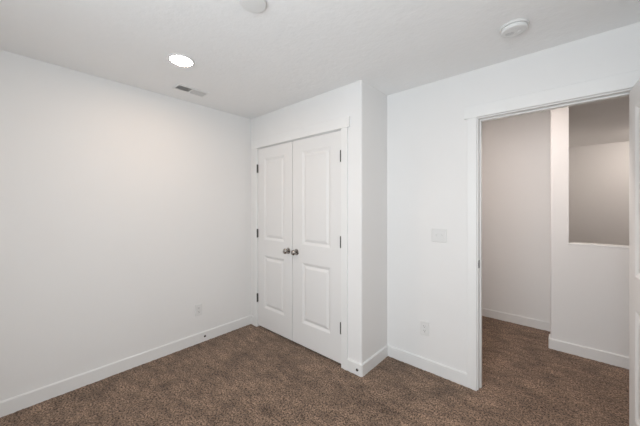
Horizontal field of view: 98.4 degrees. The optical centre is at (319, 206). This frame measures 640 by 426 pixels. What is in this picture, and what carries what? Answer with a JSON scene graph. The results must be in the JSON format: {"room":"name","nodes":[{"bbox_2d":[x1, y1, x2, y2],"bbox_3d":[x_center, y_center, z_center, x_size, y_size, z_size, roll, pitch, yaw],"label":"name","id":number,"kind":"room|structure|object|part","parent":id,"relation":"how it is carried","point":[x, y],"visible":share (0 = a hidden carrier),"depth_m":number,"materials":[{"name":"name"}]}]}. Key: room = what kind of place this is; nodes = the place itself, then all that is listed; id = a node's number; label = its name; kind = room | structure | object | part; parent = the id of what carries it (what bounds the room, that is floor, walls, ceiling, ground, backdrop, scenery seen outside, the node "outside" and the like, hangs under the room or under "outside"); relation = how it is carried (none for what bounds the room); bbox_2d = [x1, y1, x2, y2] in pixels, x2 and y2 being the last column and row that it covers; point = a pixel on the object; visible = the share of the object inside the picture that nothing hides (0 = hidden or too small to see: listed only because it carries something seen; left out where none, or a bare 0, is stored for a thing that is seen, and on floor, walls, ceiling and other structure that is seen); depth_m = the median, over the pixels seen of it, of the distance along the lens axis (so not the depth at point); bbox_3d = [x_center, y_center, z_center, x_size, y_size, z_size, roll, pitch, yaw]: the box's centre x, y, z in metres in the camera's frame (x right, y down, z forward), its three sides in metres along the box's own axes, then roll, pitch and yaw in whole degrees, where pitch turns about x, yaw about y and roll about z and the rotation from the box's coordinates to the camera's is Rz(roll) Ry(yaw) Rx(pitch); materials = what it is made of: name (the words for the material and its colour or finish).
{"room":"empty bedroom","nodes":[
{"label":"empty bedroom","id":0,"kind":"room"},
{"bbox_2d":[0,50,250,401],"bbox_3d":[-1.588,0.186,2.522,0.100,2.460,3.308,0,0,42],"label":"wall","id":1,"kind":"structure","parent":0,"point":[125,209],"depth_m":2.26,"materials":[{"name":"paint"}]},
{"bbox_2d":[0,315,250,417],"bbox_3d":[-1.698,1.354,2.313,0.014,0.109,2.649,0,0,42],"label":"baseboard","id":2,"kind":"structure","parent":1,"relation":"attached to","point":[9,406],"depth_m":2.26,"materials":[{"name":"wood"}]},
{"bbox_2d":[195,303,201,315],"bbox_3d":[-1.241,1.059,2.832,0.009,0.117,0.072,0,0,42],"label":"wall outlet","id":3,"kind":"object","parent":1,"relation":"attached to","point":[198,308],"visible":1,"depth_m":2.83,"materials":[{"name":"white plastic"}]},
{"bbox_2d":[0,316,628,425],"bbox_3d":[0.220,1.397,2.006,3.339,0.005,4.840,0,0,42],"label":"floor","id":4,"kind":"structure","parent":0,"point":[248,375],"depth_m":2.08,"materials":[{"name":"brown carpet"}]},
{"bbox_2d":[251,80,386,363],"bbox_3d":[-0.096,0.186,2.956,1.558,2.460,0.439,0,0,42],"label":"wall","id":5,"kind":"structure","parent":0,"point":[366,106],"depth_m":2.39,"materials":[{"name":"paint"}]},
{"bbox_2d":[257,141,292,340],"bbox_3d":[-0.514,0.355,3.016,0.588,2.042,0.098,0,0,42],"label":"door","id":6,"kind":"structure","parent":5,"relation":"in","point":[275,163],"depth_m":3.01,"materials":[{"name":"wood"}]},
{"bbox_3d":[-0.492,-0.084,3.039,0.348,0.924,0.035,0,0,42],"label":"raised panel","id":7,"kind":"part","parent":6,"relation":"part of","materials":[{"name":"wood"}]},
{"bbox_3d":[-0.492,0.854,3.039,0.348,0.599,0.035,0,0,42],"label":"raised panel","id":8,"kind":"part","parent":6,"relation":"part of","materials":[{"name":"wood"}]},
{"bbox_2d":[252,116,349,369],"bbox_3d":[-0.239,0.321,2.851,1.406,2.175,0.130,0,0,42],"label":"door frame","id":9,"kind":"structure","parent":5,"relation":"attached to","point":[342,124],"depth_m":2.40,"materials":[{"name":"wood"}]},
{"bbox_3d":[-0.754,0.366,3.236,0.064,2.084,0.016,0,0,42],"label":"casing","id":10,"kind":"part","parent":9,"relation":"part of","materials":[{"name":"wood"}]},
{"bbox_3d":[-0.276,-0.721,2.809,1.406,0.091,0.020,0,0,42],"label":"head casing","id":11,"kind":"part","parent":9,"relation":"part of","materials":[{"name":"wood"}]},
{"bbox_3d":[0.211,0.366,2.380,0.064,2.084,0.016,0,0,42],"label":"casing","id":12,"kind":"part","parent":9,"relation":"part of","materials":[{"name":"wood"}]},
{"bbox_2d":[291,130,340,363],"bbox_3d":[-0.052,0.355,2.607,0.632,2.042,0.098,0,0,42],"label":"door","id":13,"kind":"structure","parent":5,"relation":"in","point":[316,252],"depth_m":2.60,"materials":[{"name":"wood"}]},
{"bbox_3d":[-0.030,-0.084,2.629,0.367,0.924,0.035,0,0,42],"label":"raised panel","id":14,"kind":"part","parent":13,"relation":"part of","materials":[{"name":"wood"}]},
{"bbox_3d":[-0.030,0.854,2.629,0.367,0.599,0.035,0,0,42],"label":"raised panel","id":15,"kind":"part","parent":13,"relation":"part of","materials":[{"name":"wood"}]},
{"bbox_2d":[251,315,387,376],"bbox_3d":[-0.093,1.354,2.938,1.558,0.109,0.445,0,0,42],"label":"baseboard","id":16,"kind":"structure","parent":5,"relation":"attached to","point":[363,369],"depth_m":2.35,"materials":[{"name":"wood"}]},
{"bbox_2d":[0,0,639,118],"bbox_3d":[-0.360,-1.094,1.374,3.461,0.100,3.258,0,0,42],"label":"ceiling","id":17,"kind":"structure","parent":0,"point":[251,65],"depth_m":1.74,"materials":[{"name":"paint"}]},
{"bbox_2d":[167,53,194,66],"bbox_3d":[-0.991,-1.040,1.974,0.176,0.007,0.176,0,0,42],"label":"recessed light","id":18,"kind":"object","parent":17,"relation":"in","point":[181,60],"visible":1,"depth_m":1.97,"materials":[{"name":"white plastic"}]},
{"bbox_2d":[172,83,209,96],"bbox_3d":[-1.160,-1.038,2.486,0.136,0.011,0.280,0,0,42],"label":"ceiling vent","id":19,"kind":"object","parent":17,"relation":"in","point":[180,87],"visible":1,"depth_m":2.47,"materials":[{"name":"metal"}]},
{"bbox_2d":[239,0,265,12],"bbox_3d":[-0.341,-1.034,1.406,0.132,0.018,0.132,0,0,42],"label":"cover plate","id":20,"kind":"object","parent":17,"relation":"attached to","point":[254,6],"visible":1,"depth_m":1.41,"materials":[{"name":"white plastic"}]},
{"bbox_2d":[499,18,528,37],"bbox_3d":[1.124,-1.025,1.603,0.144,0.038,0.144,0,0,42],"label":"smoke detector","id":21,"kind":"object","parent":17,"relation":"attached to","point":[513,28],"visible":1,"depth_m":1.57,"materials":[{"name":"plastic"}]},
{"bbox_2d":[387,22,639,372],"bbox_3d":[1.457,0.141,1.953,5.211,2.550,0.120,0,0,42],"label":"wall","id":22,"kind":"structure","parent":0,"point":[427,126],"depth_m":2.28,"materials":[{"name":"paint"}]},
{"bbox_2d":[421,321,428,335],"bbox_3d":[0.895,1.044,2.365,0.072,0.117,0.009,0,0,42],"label":"wall outlet","id":23,"kind":"object","parent":22,"relation":"attached to","point":[424,325],"visible":1,"depth_m":2.36,"materials":[{"name":"white plastic"}]},
{"bbox_2d":[387,344,466,386],"bbox_3d":[1.265,1.354,2.033,1.703,0.109,0.014,0,0,42],"label":"baseboard","id":24,"kind":"structure","parent":22,"relation":"attached to","point":[459,377],"depth_m":2.33,"materials":[{"name":"wood"}]},
{"bbox_2d":[432,228,446,242],"bbox_3d":[0.981,0.240,2.284,0.119,0.112,0.016,0,0,42],"label":"light switch","id":25,"kind":"object","parent":22,"relation":"attached to","point":[438,235],"visible":1,"depth_m":2.28,"materials":[{"name":"white plastic"}]},
{"bbox_2d":[464,70,639,390],"bbox_3d":[1.544,0.321,1.876,0.996,2.175,0.160,0,0,42],"label":"door frame","id":26,"kind":"structure","parent":22,"relation":"attached to","point":[620,85],"depth_m":2.09,"materials":[{"name":"wood"}]},
{"bbox_3d":[1.167,0.366,2.120,0.064,2.084,0.016,0,0,42],"label":"casing","id":27,"kind":"part","parent":26,"relation":"part of","materials":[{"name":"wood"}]},
{"bbox_3d":[1.497,-0.721,1.824,0.996,0.091,0.020,0,0,42],"label":"head casing","id":28,"kind":"part","parent":26,"relation":"part of","materials":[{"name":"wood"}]},
{"bbox_2d":[629,79,639,425],"bbox_3d":[1.540,0.362,1.260,0.161,2.036,0.812,0,0,38],"label":"door","id":29,"kind":"structure","parent":22,"relation":"in","point":[634,94],"depth_m":1.50,"materials":[{"name":"wood"}]},
{"bbox_3d":[1.536,-0.084,1.256,0.035,0.924,0.566,0,0,38],"label":"raised panel","id":30,"kind":"part","parent":29,"relation":"part of","materials":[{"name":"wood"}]},
{"bbox_3d":[1.536,0.854,1.256,0.035,0.599,0.566,0,0,38],"label":"raised panel","id":31,"kind":"part","parent":29,"relation":"part of","materials":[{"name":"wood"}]},
{"bbox_2d":[482,110,549,321],"bbox_3d":[3.147,0.141,4.681,1.500,2.550,3.120,0,0,42],"label":"wall","id":32,"kind":"structure","parent":0,"point":[515,149],"depth_m":3.30,"materials":[{"name":"paint"}]},
{"bbox_2d":[482,308,549,330],"bbox_3d":[2.107,1.354,3.508,1.500,0.109,0.014,0,0,42],"label":"baseboard","id":33,"kind":"structure","parent":32,"relation":"attached to","point":[539,324],"depth_m":3.29,"materials":[{"name":"wood"}]},
{"bbox_2d":[550,107,628,356],"bbox_3d":[3.212,0.141,1.972,2.408,2.550,0.120,0,0,42],"label":"wall","id":34,"kind":"structure","parent":0,"point":[589,282],"depth_m":2.59,"materials":[{"name":"paint"}]},
{"bbox_2d":[549,334,628,368],"bbox_3d":[3.202,1.354,1.971,2.422,0.109,0.134,0,0,42],"label":"baseboard","id":35,"kind":"structure","parent":34,"relation":"attached to","point":[582,351],"depth_m":2.53,"materials":[{"name":"wood"}]},
{"bbox_2d":[569,141,628,244],"bbox_3d":[5.636,0.141,4.625,2.500,2.550,0.100,0,0,42],"label":"wall","id":36,"kind":"structure","parent":0,"point":[599,173],"depth_m":5.04,"materials":[{"name":"paint"}]},
{"bbox_2d":[569,96,628,146],"bbox_3d":[3.516,-1.184,3.364,4.000,0.100,4.842,0,0,42],"label":"ceiling","id":37,"kind":"structure","parent":0,"point":[605,121],"depth_m":3.73,"materials":[{"name":"paint"}]}
]}

